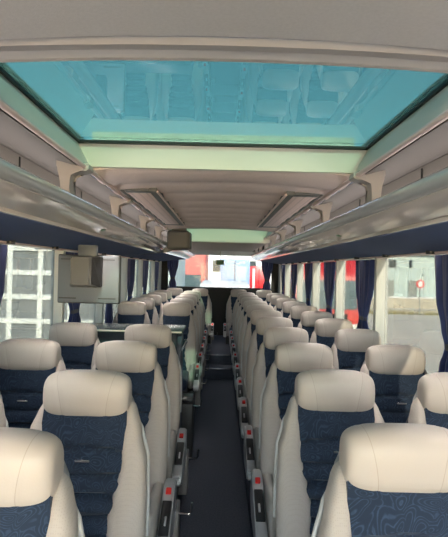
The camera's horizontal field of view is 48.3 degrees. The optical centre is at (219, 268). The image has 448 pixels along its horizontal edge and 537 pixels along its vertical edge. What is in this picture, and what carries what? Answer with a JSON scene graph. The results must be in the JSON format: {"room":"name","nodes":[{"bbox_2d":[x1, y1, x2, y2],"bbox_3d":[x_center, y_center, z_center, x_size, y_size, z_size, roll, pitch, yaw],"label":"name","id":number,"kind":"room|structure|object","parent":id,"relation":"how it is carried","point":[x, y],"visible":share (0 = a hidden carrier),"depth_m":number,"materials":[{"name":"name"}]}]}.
{"room":"vehicle interior","nodes":[
{"label":"vehicle interior","id":0,"kind":"room"},
{"bbox_2d":[157,261,161,289],"bbox_3d":[-1.288,0.539,4.000,0.070,2.260,13.200,1,0,0],"label":"wall","id":1,"kind":"structure","parent":0,"point":[160,263],"depth_m":10.32,"materials":[{"name":"beige plastic"}]},
{"bbox_2d":[0,244,54,342],"bbox_3d":[-1.282,0.264,3.090,0.040,0.910,1.580,1,0,0],"label":"window","id":2,"kind":"structure","parent":1,"relation":"in","point":[26,306],"depth_m":3.33,"materials":[{"name":"clear glass"}]},
{"bbox_2d":[64,251,95,322],"bbox_3d":[-1.282,0.264,4.540,0.040,0.910,1.320,1,0,0],"label":"window","id":3,"kind":"structure","parent":1,"relation":"in","point":[87,311],"depth_m":4.78,"materials":[{"name":"clear glass"}]},
{"bbox_2d":[95,304,103,322],"bbox_3d":[-1.260,0.264,5.200,0.097,0.930,0.056,1,0,0],"label":"trim","id":4,"kind":"structure","parent":1,"relation":"attached to","point":[99,307],"depth_m":5.17,"materials":[{"name":"grey plastic"}]},
{"bbox_2d":[103,258,121,322],"bbox_3d":[-1.282,0.264,5.850,0.040,0.910,1.300,1,0,0],"label":"window","id":5,"kind":"structure","parent":1,"relation":"in","point":[115,306],"depth_m":6.10,"materials":[{"name":"clear glass"}]},
{"bbox_2d":[121,258,127,301],"bbox_3d":[-1.260,0.264,6.500,0.097,0.930,0.056,1,0,0],"label":"trim","id":6,"kind":"structure","parent":1,"relation":"attached to","point":[124,267],"depth_m":6.47,"materials":[{"name":"grey plastic"}]},
{"bbox_2d":[127,260,137,298],"bbox_3d":[-1.282,0.264,7.150,0.040,0.910,1.300,1,0,0],"label":"window","id":7,"kind":"structure","parent":1,"relation":"in","point":[134,294],"depth_m":7.59,"materials":[{"name":"clear glass"}]},
{"bbox_2d":[137,260,142,296],"bbox_3d":[-1.260,0.264,7.800,0.097,0.930,0.056,1,0,0],"label":"trim","id":8,"kind":"structure","parent":1,"relation":"attached to","point":[140,262],"depth_m":7.77,"materials":[{"name":"grey plastic"}]},
{"bbox_2d":[142,261,150,294],"bbox_3d":[-1.282,0.264,8.520,0.040,0.910,1.440,1,0,0],"label":"window","id":9,"kind":"structure","parent":1,"relation":"in","point":[149,268],"depth_m":8.99,"materials":[{"name":"clear glass"}]},
{"bbox_2d":[150,261,154,291],"bbox_3d":[-1.260,0.264,9.240,0.097,0.930,0.056,1,0,0],"label":"trim","id":10,"kind":"structure","parent":1,"relation":"attached to","point":[152,279],"depth_m":9.21,"materials":[{"name":"grey plastic"}]},
{"bbox_2d":[121,226,195,261],"bbox_3d":[-0.835,-0.326,8.110,0.785,0.390,3.980,1,0,0],"label":"luggage rack","id":11,"kind":"object","parent":1,"relation":"attached to","point":[165,255],"visible":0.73,"depth_m":7.27,"materials":[{"name":"grey plastic"}]},
{"bbox_2d":[127,259,135,300],"bbox_3d":[-1.232,0.290,6.880,0.044,0.855,0.520,1,0,0],"label":"window curtain","id":12,"kind":"object","parent":11,"relation":"hanging from","point":[131,262],"visible":0.62,"depth_m":6.81,"materials":[{"name":"blue fabric"}]},
{"bbox_2d":[143,260,148,294],"bbox_3d":[-1.232,0.290,8.200,0.044,0.855,0.520,1,0,0],"label":"window curtain","id":13,"kind":"object","parent":11,"relation":"hanging from","point":[145,263],"visible":0.57,"depth_m":8.20,"materials":[{"name":"blue fabric"}]},
{"bbox_2d":[155,262,158,289],"bbox_3d":[-1.232,0.290,9.660,0.046,0.855,0.520,1,0,0],"label":"window curtain","id":14,"kind":"object","parent":11,"relation":"hanging from","point":[156,263],"visible":0.63,"depth_m":9.63,"materials":[{"name":"blue fabric"}]},
{"bbox_2d":[179,379,250,536],"bbox_3d":[-0.043,1.740,4.000,2.620,0.080,13.200,1,0,0],"label":"floor","id":15,"kind":"structure","parent":0,"point":[216,480],"depth_m":4.16,"materials":[{"name":"carpet"}]},
{"bbox_2d":[181,393,201,459],"bbox_3d":[-0.261,1.424,4.550,0.188,0.539,0.240,1,0,0],"label":"box","id":16,"kind":"object","parent":15,"relation":"on","point":[187,417],"visible":0.79,"depth_m":4.43,"materials":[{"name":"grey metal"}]},
{"bbox_2d":[203,364,232,379],"bbox_3d":[-0.040,1.619,7.875,2.480,0.159,0.349,1,0,0],"label":"step","id":17,"kind":"structure","parent":15,"relation":"on","point":[211,373],"depth_m":7.70,"materials":[{"name":"carpet"}]},
{"bbox_2d":[206,335,232,364],"bbox_3d":[-0.038,1.544,9.275,2.480,0.309,2.449,1,0,0],"label":"step","id":18,"kind":"structure","parent":15,"relation":"on","point":[218,346],"depth_m":8.33,"materials":[{"name":"carpet"}]},
{"bbox_2d":[154,290,172,301],"bbox_3d":[-0.996,0.942,8.329,0.474,1.166,0.698,1,0,0],"label":"seat","id":19,"kind":"object","parent":18,"relation":"on","point":[169,293],"visible":0.16,"depth_m":8.53,"materials":[{"name":"grey"}]},
{"bbox_2d":[167,288,182,298],"bbox_3d":[-0.890,0.945,9.479,0.474,1.166,0.698,1,0,0],"label":"seat","id":20,"kind":"object","parent":18,"relation":"on","point":[175,291],"visible":0.18,"depth_m":9.67,"materials":[{"name":"grey leather"}]},
{"bbox_2d":[183,291,211,348],"bbox_3d":[-0.432,0.956,8.365,0.595,1.166,0.770,1,0,0],"label":"seat","id":21,"kind":"object","parent":18,"relation":"on","point":[197,292],"visible":0.2,"depth_m":8.53,"materials":[{"name":"beige leather"}]},
{"bbox_2d":[192,288,217,343],"bbox_3d":[-0.335,0.958,9.515,0.595,1.166,0.770,1,0,0],"label":"seat","id":22,"kind":"object","parent":18,"relation":"on","point":[209,326],"visible":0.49,"depth_m":9.62,"materials":[{"name":"beige leather"}]},
{"bbox_2d":[223,289,246,343],"bbox_3d":[0.327,0.974,9.479,0.516,1.166,0.698,1,0,0],"label":"seat","id":23,"kind":"object","parent":18,"relation":"on","point":[231,301],"visible":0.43,"depth_m":9.62,"materials":[{"name":"beige leather"}]},
{"bbox_2d":[229,292,254,344],"bbox_3d":[0.424,0.989,8.459,0.516,1.166,0.698,1,0,0],"label":"seat","id":24,"kind":"object","parent":18,"relation":"on","point":[231,333],"visible":0.2,"depth_m":8.65,"materials":[{"name":"beige leather"}]},
{"bbox_2d":[256,290,271,300],"bbox_3d":[0.843,0.987,9.479,0.474,1.166,0.698,1,0,0],"label":"seat","id":25,"kind":"object","parent":18,"relation":"on","point":[261,294],"visible":0.13,"depth_m":9.67,"materials":[{"name":"grey"}]},
{"bbox_2d":[265,293,283,304],"bbox_3d":[0.949,1.002,8.459,0.474,1.166,0.698,1,0,0],"label":"seat","id":26,"kind":"object","parent":18,"relation":"on","point":[268,296],"visible":0.19,"depth_m":8.66,"materials":[{"name":"grey"}]},
{"bbox_2d":[233,375,253,536],"bbox_3d":[0.700,1.652,2.560,1.000,0.129,10.280,1,0,0],"label":"platform","id":27,"kind":"object","parent":15,"relation":"on","point":[247,482],"visible":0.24,"depth_m":3.92,"materials":[{"name":"carpet"}]},
{"bbox_2d":[230,294,258,352],"bbox_3d":[0.424,0.989,7.714,0.516,1.166,0.698,1,0,0],"label":"seat","id":28,"kind":"object","parent":27,"relation":"on","point":[232,339],"visible":0.19,"depth_m":7.91,"materials":[{"name":"beige leather"}]},
{"bbox_2d":[231,297,262,363],"bbox_3d":[0.424,0.989,6.969,0.516,1.166,0.698,1,0,0],"label":"seat","id":29,"kind":"object","parent":27,"relation":"on","point":[233,345],"visible":0.23,"depth_m":7.16,"materials":[{"name":"beige leather"}]},
{"bbox_2d":[233,300,267,374],"bbox_3d":[0.424,0.989,6.224,0.516,1.166,0.698,1,0,0],"label":"seat","id":30,"kind":"object","parent":27,"relation":"on","point":[250,302],"visible":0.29,"depth_m":6.42,"materials":[{"name":"beige leather"}]},
{"bbox_2d":[234,304,273,412],"bbox_3d":[0.424,0.989,5.479,0.516,1.166,0.698,1,0,0],"label":"seat","id":31,"kind":"object","parent":27,"relation":"on","point":[237,367],"visible":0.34,"depth_m":5.67,"materials":[{"name":"beige leather"}]},
{"bbox_2d":[236,310,281,441],"bbox_3d":[0.424,0.989,4.734,0.516,1.166,0.698,1,0,0],"label":"seat","id":32,"kind":"object","parent":27,"relation":"on","point":[241,387],"visible":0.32,"depth_m":4.92,"materials":[{"name":"beige leather"}]},
{"bbox_2d":[239,317,292,437],"bbox_3d":[0.424,0.989,3.989,0.516,1.166,0.698,1,0,0],"label":"seat","id":33,"kind":"object","parent":27,"relation":"on","point":[245,417],"visible":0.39,"depth_m":4.17,"materials":[{"name":"beige leather"}]},
{"bbox_2d":[244,327,308,506],"bbox_3d":[0.424,0.989,3.244,0.516,1.166,0.698,1,0,0],"label":"seat","id":34,"kind":"object","parent":27,"relation":"on","point":[273,337],"visible":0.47,"depth_m":3.42,"materials":[{"name":"beige leather"}]},
{"bbox_2d":[269,295,289,307],"bbox_3d":[0.949,1.002,7.714,0.474,1.166,0.698,1,0,0],"label":"seat","id":35,"kind":"object","parent":27,"relation":"on","point":[274,298],"visible":0.19,"depth_m":7.92,"materials":[{"name":"grey"}]},
{"bbox_2d":[274,298,296,311],"bbox_3d":[0.949,1.002,6.969,0.474,1.166,0.698,1,0,0],"label":"seat","id":36,"kind":"object","parent":27,"relation":"on","point":[278,307],"visible":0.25,"depth_m":7.17,"materials":[{"name":"grey"}]},
{"bbox_2d":[250,342,334,536],"bbox_3d":[0.424,0.989,2.499,0.516,1.166,0.698,1,0,0],"label":"seat","id":37,"kind":"object","parent":27,"relation":"on","point":[293,358],"visible":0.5,"depth_m":2.67,"materials":[{"name":"beige leather"}]},
{"bbox_2d":[281,301,306,317],"bbox_3d":[0.949,1.002,6.224,0.474,1.166,0.698,1,0,0],"label":"seat","id":38,"kind":"object","parent":27,"relation":"on","point":[286,306],"visible":0.21,"depth_m":6.43,"materials":[{"name":"grey"}]},
{"bbox_2d":[288,305,317,327],"bbox_3d":[0.949,1.002,5.479,0.474,1.166,0.698,1,0,0],"label":"seat","id":39,"kind":"object","parent":27,"relation":"on","point":[295,311],"visible":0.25,"depth_m":5.68,"materials":[{"name":"grey leather"}]},
{"bbox_2d":[297,311,332,340],"bbox_3d":[0.949,1.002,4.734,0.474,1.166,0.698,1,0,0],"label":"seat","id":40,"kind":"object","parent":27,"relation":"on","point":[308,318],"visible":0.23,"depth_m":4.93,"materials":[{"name":"grey leather"}]},
{"bbox_2d":[273,369,384,536],"bbox_3d":[0.424,0.989,1.759,0.516,1.166,0.698,1,0,0],"label":"seat","id":41,"kind":"object","parent":27,"relation":"on","point":[324,403],"visible":0.7,"depth_m":1.95,"materials":[{"name":"beige leather"}]},
{"bbox_2d":[309,318,352,347],"bbox_3d":[0.949,1.002,3.989,0.474,1.166,0.698,1,0,0],"label":"seat","id":42,"kind":"object","parent":27,"relation":"on","point":[325,329],"visible":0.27,"depth_m":4.19,"materials":[{"name":"grey"}]},
{"bbox_2d":[331,329,380,371],"bbox_3d":[0.949,1.002,3.244,0.474,1.166,0.698,1,0,0],"label":"seat","id":43,"kind":"object","parent":27,"relation":"on","point":[349,347],"visible":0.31,"depth_m":3.44,"materials":[{"name":"grey"}]},
{"bbox_2d":[311,423,447,536],"bbox_3d":[0.438,0.989,1.049,0.516,1.166,0.698,1,0,0],"label":"seat","id":44,"kind":"object","parent":27,"relation":"on","point":[386,479],"visible":1,"depth_m":1.24,"materials":[{"name":"beige leather"}]},
{"bbox_2d":[360,345,427,422],"bbox_3d":[0.949,1.002,2.499,0.474,1.166,0.698,1,0,0],"label":"seat","id":45,"kind":"object","parent":27,"relation":"on","point":[395,371],"visible":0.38,"depth_m":2.69,"materials":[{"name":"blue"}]},
{"bbox_2d":[406,372,447,428],"bbox_3d":[0.949,1.002,1.759,0.474,1.166,0.698,1,0,0],"label":"seat","id":46,"kind":"object","parent":27,"relation":"on","point":[429,406],"visible":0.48,"depth_m":1.97,"materials":[{"name":"beige leather"}]},
{"bbox_3d":[-0.779,1.606,0.710,1.000,0.149,6.580,1,0,0],"label":"platform","id":47,"kind":"object","parent":15,"relation":"on","visible":0},
{"bbox_2d":[0,393,8,426],"bbox_3d":[-0.996,0.942,1.579,0.474,1.166,0.698,1,0,0],"label":"seat","id":48,"kind":"object","parent":47,"relation":"on","point":[3,421],"visible":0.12,"depth_m":1.85,"materials":[{"name":"beige leather"}]},
{"bbox_2d":[0,338,65,428],"bbox_3d":[-0.996,0.942,2.329,0.474,1.166,0.698,1,0,0],"label":"seat","id":49,"kind":"object","parent":47,"relation":"on","point":[26,364],"visible":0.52,"depth_m":2.52,"materials":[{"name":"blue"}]},
{"bbox_2d":[0,427,84,536],"bbox_3d":[-0.475,0.955,0.935,0.595,1.166,0.770,1,0,0],"label":"seat","id":50,"kind":"object","parent":47,"relation":"on","point":[37,497],"visible":1,"depth_m":1.10,"materials":[{"name":"beige leather"}]},
{"bbox_2d":[49,322,100,369],"bbox_3d":[-0.996,0.942,3.109,0.474,1.166,0.698,1,0,0],"label":"seat","id":51,"kind":"object","parent":47,"relation":"on","point":[78,341],"visible":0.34,"depth_m":3.30,"materials":[{"name":"grey"}]},
{"bbox_2d":[30,369,149,536],"bbox_3d":[-0.432,0.956,1.615,0.595,1.166,0.770,1,0,0],"label":"seat","id":52,"kind":"object","parent":47,"relation":"on","point":[94,414],"visible":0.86,"depth_m":1.76,"materials":[{"name":"beige leather"}]},
{"bbox_2d":[89,323,187,428],"bbox_3d":[-0.750,0.993,3.885,0.968,1.077,0.550,1,0,0],"label":"wall","id":53,"kind":"structure","parent":47,"relation":"on","point":[106,332],"depth_m":3.95,"materials":[{"name":"plastic"}]},
{"bbox_2d":[53,250,65,323],"bbox_3d":[-1.260,0.264,3.880,0.097,0.930,0.056,1,0,0],"label":"trim","id":54,"kind":"structure","parent":53,"relation":"attached to","point":[58,308],"depth_m":3.85,"materials":[{"name":"grey plastic"}]},
{"bbox_2d":[91,340,192,536],"bbox_3d":[-0.432,0.956,2.365,0.595,1.166,0.770,1,0,0],"label":"seat","id":55,"kind":"object","parent":47,"relation":"on","point":[137,360],"visible":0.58,"depth_m":2.51,"materials":[{"name":"beige leather"}]},
{"bbox_2d":[124,324,198,499],"bbox_3d":[-0.432,0.956,3.145,0.595,1.166,0.770,1,0,0],"label":"seat","id":56,"kind":"object","parent":47,"relation":"on","point":[160,336],"visible":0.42,"depth_m":3.29,"materials":[{"name":"beige leather"}]},
{"bbox_3d":[-0.779,1.606,6.375,1.000,0.149,2.650,1,0,0],"label":"platform","id":57,"kind":"object","parent":15,"relation":"on","visible":0},
{"bbox_2d":[113,301,150,323],"bbox_3d":[-0.996,0.942,5.349,0.474,1.166,0.698,1,0,0],"label":"seat","id":58,"kind":"object","parent":57,"relation":"on","point":[129,312],"visible":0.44,"depth_m":5.54,"materials":[{"name":"grey"}]},
{"bbox_2d":[130,297,158,323],"bbox_3d":[-0.996,0.942,6.089,0.474,1.166,0.698,1,0,0],"label":"seat","id":59,"kind":"object","parent":57,"relation":"on","point":[151,309],"visible":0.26,"depth_m":6.29,"materials":[{"name":"grey"}]},
{"bbox_2d":[140,294,162,317],"bbox_3d":[-0.996,0.942,6.829,0.474,1.166,0.698,1,0,0],"label":"seat","id":60,"kind":"object","parent":57,"relation":"on","point":[157,298],"visible":0.15,"depth_m":7.03,"materials":[{"name":"grey"}]},
{"bbox_2d":[148,292,168,304],"bbox_3d":[-0.996,0.942,7.579,0.474,1.166,0.698,1,0,0],"label":"seat","id":61,"kind":"object","parent":57,"relation":"on","point":[163,295],"visible":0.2,"depth_m":7.78,"materials":[{"name":"grey"}]},
{"bbox_2d":[158,302,207,410],"bbox_3d":[-0.432,0.956,5.385,0.595,1.166,0.770,1,0,0],"label":"seat","id":62,"kind":"object","parent":57,"relation":"on","point":[174,313],"visible":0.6,"depth_m":5.52,"materials":[{"name":"beige leather"}]},
{"bbox_2d":[182,370,188,390],"bbox_3d":[-0.501,1.163,5.250,0.340,0.130,0.500,1,0,0],"label":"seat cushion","id":63,"kind":"object","parent":62,"relation":"on","point":[185,376],"depth_m":5.10,"materials":[{"name":"blue fabric"}]},
{"bbox_2d":[170,298,208,389],"bbox_3d":[-0.432,0.956,6.125,0.595,1.166,0.770,1,0,0],"label":"seat","id":64,"kind":"object","parent":57,"relation":"on","point":[199,356],"visible":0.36,"depth_m":6.28,"materials":[{"name":"beige leather"}]},
{"bbox_2d":[175,295,209,376],"bbox_3d":[-0.432,0.956,6.865,0.595,1.166,0.770,1,0,0],"label":"seat","id":65,"kind":"object","parent":57,"relation":"on","point":[201,345],"visible":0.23,"depth_m":7.03,"materials":[{"name":"beige leather"}]},
{"bbox_2d":[180,293,210,365],"bbox_3d":[-0.432,0.956,7.615,0.595,1.166,0.770,1,0,0],"label":"seat","id":66,"kind":"object","parent":57,"relation":"on","point":[203,338],"visible":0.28,"depth_m":7.78,"materials":[{"name":"beige leather"}]},
{"bbox_2d":[161,246,278,334],"bbox_3d":[-0.013,0.530,10.645,2.620,2.340,0.070,1,0,0],"label":"wall","id":67,"kind":"structure","parent":0,"point":[219,297],"depth_m":10.61,"materials":[{"name":"black plastic"}]},
{"bbox_2d":[168,255,271,288],"bbox_3d":[-0.001,0.040,10.635,2.200,0.740,0.030,1,0,0],"label":"window","id":68,"kind":"structure","parent":67,"relation":"in","point":[199,271],"depth_m":10.64,"materials":[{"name":"clear glass"}]},
{"bbox_2d":[192,250,254,255],"bbox_3d":[0.008,-0.330,10.370,2.480,0.080,0.440,1,0,0],"label":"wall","id":69,"kind":"structure","parent":67,"relation":"attached to","point":[203,252],"depth_m":10.32,"materials":[{"name":"grey"}]},
{"bbox_2d":[167,260,178,287],"bbox_3d":[-0.988,0.118,10.440,0.260,0.855,0.044,1,0,0],"label":"window curtain","id":70,"kind":"object","parent":69,"relation":"hanging from","point":[172,265],"visible":0.67,"depth_m":10.44,"materials":[{"name":"blue fabric"}]},
{"bbox_2d":[216,251,223,264],"bbox_3d":[0.005,-0.222,10.198,0.160,0.275,0.015,1,0,0],"label":"exit sign","id":71,"kind":"object","parent":69,"relation":"hanging from","point":[218,262],"visible":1,"depth_m":10.19,"materials":[{"name":"green plastic"}]},
{"bbox_2d":[261,261,272,289],"bbox_3d":[0.981,0.167,10.440,0.260,0.855,0.044,1,0,0],"label":"window curtain","id":72,"kind":"object","parent":69,"relation":"hanging from","point":[267,268],"visible":0.68,"depth_m":10.44,"materials":[{"name":"blue fabric"}]},
{"bbox_2d":[0,0,447,245],"bbox_3d":[0.013,-0.525,3.950,2.480,0.210,13.100,1,0,0],"label":"ceiling","id":73,"kind":"structure","parent":0,"point":[408,23],"depth_m":0.99,"materials":[{"name":"plastic"}]},
{"bbox_2d":[0,144,167,256],"bbox_3d":[-0.891,-0.327,2.225,0.654,0.390,7.650,1,0,0],"label":"luggage rack","id":74,"kind":"object","parent":73,"relation":"attached to","point":[39,208],"visible":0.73,"depth_m":2.38,"materials":[{"name":"grey plastic"}]},
{"bbox_2d":[0,244,7,303],"bbox_3d":[-1.232,0.290,2.600,0.044,0.855,0.520,1,0,0],"label":"window curtain","id":75,"kind":"object","parent":74,"relation":"hanging from","point":[3,248],"visible":1,"depth_m":2.80,"materials":[{"name":"blue fabric"}]},
{"bbox_2d":[6,240,15,243],"bbox_3d":[-1.172,-0.151,2.800,0.052,0.020,0.052,1,0,0],"label":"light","id":76,"kind":"object","parent":74,"relation":"attached to","point":[8,241],"depth_m":2.78,"materials":[{"name":"beige"}]},
{"bbox_2d":[66,252,80,321],"bbox_3d":[-1.233,0.290,4.250,0.044,0.855,0.520,1,0,0],"label":"window curtain","id":77,"kind":"object","parent":74,"relation":"hanging from","point":[74,316],"visible":0.2,"depth_m":4.20,"materials":[{"name":"blue fabric"}]},
{"bbox_2d":[57,245,120,303],"bbox_3d":[-0.901,0.036,3.384,0.430,0.402,0.172,1,0,0],"label":"monitor","id":78,"kind":"object","parent":74,"relation":"hanging from","point":[87,276],"visible":1,"depth_m":3.42,"materials":[{"name":"grey plastic"}]},
{"bbox_2d":[105,304,112,322],"bbox_3d":[-1.232,0.290,5.570,0.046,0.855,0.520,1,0,0],"label":"window curtain","id":79,"kind":"object","parent":74,"relation":"hanging from","point":[109,309],"visible":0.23,"depth_m":5.55,"materials":[{"name":"blue fabric"}]},
{"bbox_2d":[0,98,168,230],"bbox_3d":[-0.581,-0.439,3.950,0.022,0.021,12.900,1,0,0],"label":"rail","id":80,"kind":"object","parent":73,"relation":"attached to","point":[4,106],"visible":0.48,"depth_m":1.73,"materials":[{"name":"brown metal"}]},
{"bbox_2d":[120,188,184,225],"bbox_3d":[-0.452,-0.451,3.900,0.215,0.041,2.200,1,0,0],"label":"ceiling vent","id":81,"kind":"object","parent":73,"relation":"in","point":[152,199],"visible":0.98,"depth_m":3.40,"materials":[{"name":"grey plastic"}]},
{"bbox_2d":[129,193,177,223],"bbox_3d":[-0.469,-0.446,3.900,0.136,0.012,2.040,1,0,0],"label":"grille","id":82,"kind":"object","parent":81,"relation":"attached to","point":[150,201],"depth_m":3.52,"materials":[{"name":"grey plastic"}]},
{"bbox_2d":[167,228,191,250],"bbox_3d":[-0.455,-0.340,5.660,0.268,0.252,0.300,1,0,0],"label":"housing","id":83,"kind":"object","parent":73,"relation":"hanging from","point":[177,239],"visible":1,"depth_m":5.51,"materials":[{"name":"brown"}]},
{"bbox_2d":[169,228,271,242],"bbox_3d":[0.012,-0.479,6.245,1.390,0.218,1.170,1,0,0],"label":"roof hatch","id":84,"kind":"object","parent":73,"relation":"attached to","point":[198,234],"visible":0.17,"depth_m":6.79,"materials":[{"name":"teal glass"}]},
{"bbox_2d":[0,36,447,173],"bbox_3d":[0.012,-0.506,1.677,1.390,0.163,1.335,1,0,0],"label":"skylight","id":85,"kind":"object","parent":73,"relation":"attached to","point":[206,103],"visible":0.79,"depth_m":1.65,"materials":[{"name":"teal glass"}]},
{"bbox_2d":[257,191,322,227],"bbox_3d":[0.473,-0.428,3.900,0.215,0.041,2.200,1,0,0],"label":"ceiling vent","id":86,"kind":"object","parent":73,"relation":"in","point":[291,202],"visible":0.95,"depth_m":3.39,"materials":[{"name":"grey plastic"}]},
{"bbox_2d":[263,197,313,226],"bbox_3d":[0.490,-0.422,3.900,0.136,0.012,2.040,1,0,0],"label":"grille","id":87,"kind":"object","parent":86,"relation":"attached to","point":[291,205],"depth_m":3.55,"materials":[{"name":"grey plastic"}]},
{"bbox_2d":[250,154,447,264],"bbox_3d":[0.906,-0.283,4.250,0.654,0.390,11.700,1,0,0],"label":"luggage rack","id":88,"kind":"object","parent":73,"relation":"attached to","point":[407,216],"visible":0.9,"depth_m":2.46,"materials":[{"name":"grey plastic"}]},
{"bbox_2d":[281,265,284,293],"bbox_3d":[1.217,0.350,9.660,0.044,0.855,0.520,1,0,0],"label":"window curtain","id":89,"kind":"object","parent":88,"relation":"hanging from","point":[282,266],"visible":0.64,"depth_m":9.56,"materials":[{"name":"blue fabric"}]},
{"bbox_2d":[291,264,296,298],"bbox_3d":[1.217,0.350,8.200,0.046,0.855,0.520,1,0,0],"label":"window curtain","id":90,"kind":"object","parent":88,"relation":"hanging from","point":[293,266],"visible":0.59,"depth_m":8.14,"materials":[{"name":"blue fabric"}]},
{"bbox_2d":[305,263,312,305],"bbox_3d":[1.217,0.350,6.880,0.045,0.855,0.520,1,0,0],"label":"window curtain","id":91,"kind":"object","parent":88,"relation":"hanging from","point":[308,266],"visible":0.66,"depth_m":6.80,"materials":[{"name":"blue fabric"}]},
{"bbox_2d":[324,262,335,315],"bbox_3d":[1.217,0.350,5.570,0.044,0.855,0.520,1,0,0],"label":"window curtain","id":92,"kind":"object","parent":88,"relation":"hanging from","point":[329,267],"visible":0.63,"depth_m":5.52,"materials":[{"name":"blue fabric"}]},
{"bbox_2d":[356,259,374,328],"bbox_3d":[1.217,0.350,4.250,0.046,0.855,0.520,1,0,0],"label":"window curtain","id":93,"kind":"object","parent":88,"relation":"hanging from","point":[365,269],"visible":0.66,"depth_m":4.18,"materials":[{"name":"blue fabric"}]},
{"bbox_2d":[435,255,447,371],"bbox_3d":[1.217,0.350,2.600,0.046,0.855,0.520,1,0,0],"label":"window curtain","id":94,"kind":"object","parent":88,"relation":"hanging from","point":[441,261],"visible":0.65,"depth_m":2.71,"materials":[{"name":"blue fabric"}]},
{"bbox_2d":[264,109,447,239],"bbox_3d":[0.602,-0.410,3.950,0.022,0.021,12.900,1,0,0],"label":"rail","id":95,"kind":"object","parent":73,"relation":"attached to","point":[443,116],"visible":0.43,"depth_m":1.75,"materials":[{"name":"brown metal"}]},
{"bbox_2d":[192,242,264,251],"bbox_3d":[0.012,-0.492,8.735,1.230,0.276,3.730,1,0,0],"label":"ceiling","id":96,"kind":"structure","parent":0,"point":[196,246],"depth_m":8.31,"materials":[{"name":"plastic"}]},
{"bbox_2d":[192,241,265,243],"bbox_3d":[0.012,-0.497,6.853,1.230,0.275,0.035,1,0,0],"label":"ceiling","id":97,"kind":"structure","parent":0,"point":[192,241],"depth_m":6.83,"materials":[{"name":"plastic"}]},
{"bbox_2d":[278,265,281,293],"bbox_3d":[1.261,0.601,4.000,0.070,2.260,13.200,1,0,0],"label":"wall","id":98,"kind":"structure","parent":0,"point":[279,269],"depth_m":10.35,"materials":[{"name":"beige plastic"}]},
{"bbox_2d":[284,264,288,295],"bbox_3d":[1.246,0.326,9.240,0.097,0.930,0.056,1,0,0],"label":"trim","id":99,"kind":"structure","parent":98,"relation":"attached to","point":[286,293],"depth_m":9.21,"materials":[{"name":"grey plastic"}]},
{"bbox_2d":[289,264,296,297],"bbox_3d":[1.267,0.326,8.520,0.040,0.910,1.440,1,0,0],"label":"window","id":100,"kind":"structure","parent":98,"relation":"in","point":[290,282],"depth_m":9.03,"materials":[{"name":"clear glass"}]},
{"bbox_2d":[296,264,301,301],"bbox_3d":[1.246,0.326,7.800,0.097,0.930,0.056,1,0,0],"label":"trim","id":101,"kind":"structure","parent":98,"relation":"attached to","point":[299,266],"depth_m":7.77,"materials":[{"name":"grey plastic"}]},
{"bbox_2d":[301,263,311,305],"bbox_3d":[1.267,0.326,7.150,0.040,0.910,1.300,1,0,0],"label":"window","id":102,"kind":"structure","parent":98,"relation":"in","point":[303,295],"depth_m":7.58,"materials":[{"name":"clear glass"}]},
{"bbox_2d":[312,263,318,308],"bbox_3d":[1.246,0.326,6.500,0.097,0.930,0.056,1,0,0],"label":"trim","id":103,"kind":"structure","parent":98,"relation":"attached to","point":[315,270],"depth_m":6.47,"materials":[{"name":"grey plastic"}]},
{"bbox_2d":[318,261,335,317],"bbox_3d":[1.267,0.326,5.850,0.040,0.910,1.300,1,0,0],"label":"window","id":104,"kind":"structure","parent":98,"relation":"in","point":[321,291],"depth_m":6.22,"materials":[{"name":"clear glass"}]},
{"bbox_2d":[334,261,343,318],"bbox_3d":[1.246,0.326,5.200,0.097,0.930,0.056,1,0,0],"label":"trim","id":105,"kind":"structure","parent":98,"relation":"attached to","point":[339,264],"depth_m":5.17,"materials":[{"name":"grey plastic"}]},
{"bbox_2d":[342,259,373,329],"bbox_3d":[1.267,0.326,4.540,0.040,0.910,1.320,1,0,0],"label":"window","id":106,"kind":"structure","parent":98,"relation":"in","point":[349,308],"depth_m":4.84,"materials":[{"name":"clear glass"}]},
{"bbox_2d":[373,258,385,344],"bbox_3d":[1.246,0.326,3.880,0.097,0.930,0.056,1,0,0],"label":"trim","id":107,"kind":"structure","parent":98,"relation":"attached to","point":[380,264],"depth_m":3.85,"materials":[{"name":"grey plastic"}]},
{"bbox_2d":[384,254,447,373],"bbox_3d":[1.267,0.326,3.090,0.040,0.910,1.580,1,0,0],"label":"window","id":108,"kind":"structure","parent":98,"relation":"in","point":[411,318],"depth_m":3.27,"materials":[{"name":"clear glass"}]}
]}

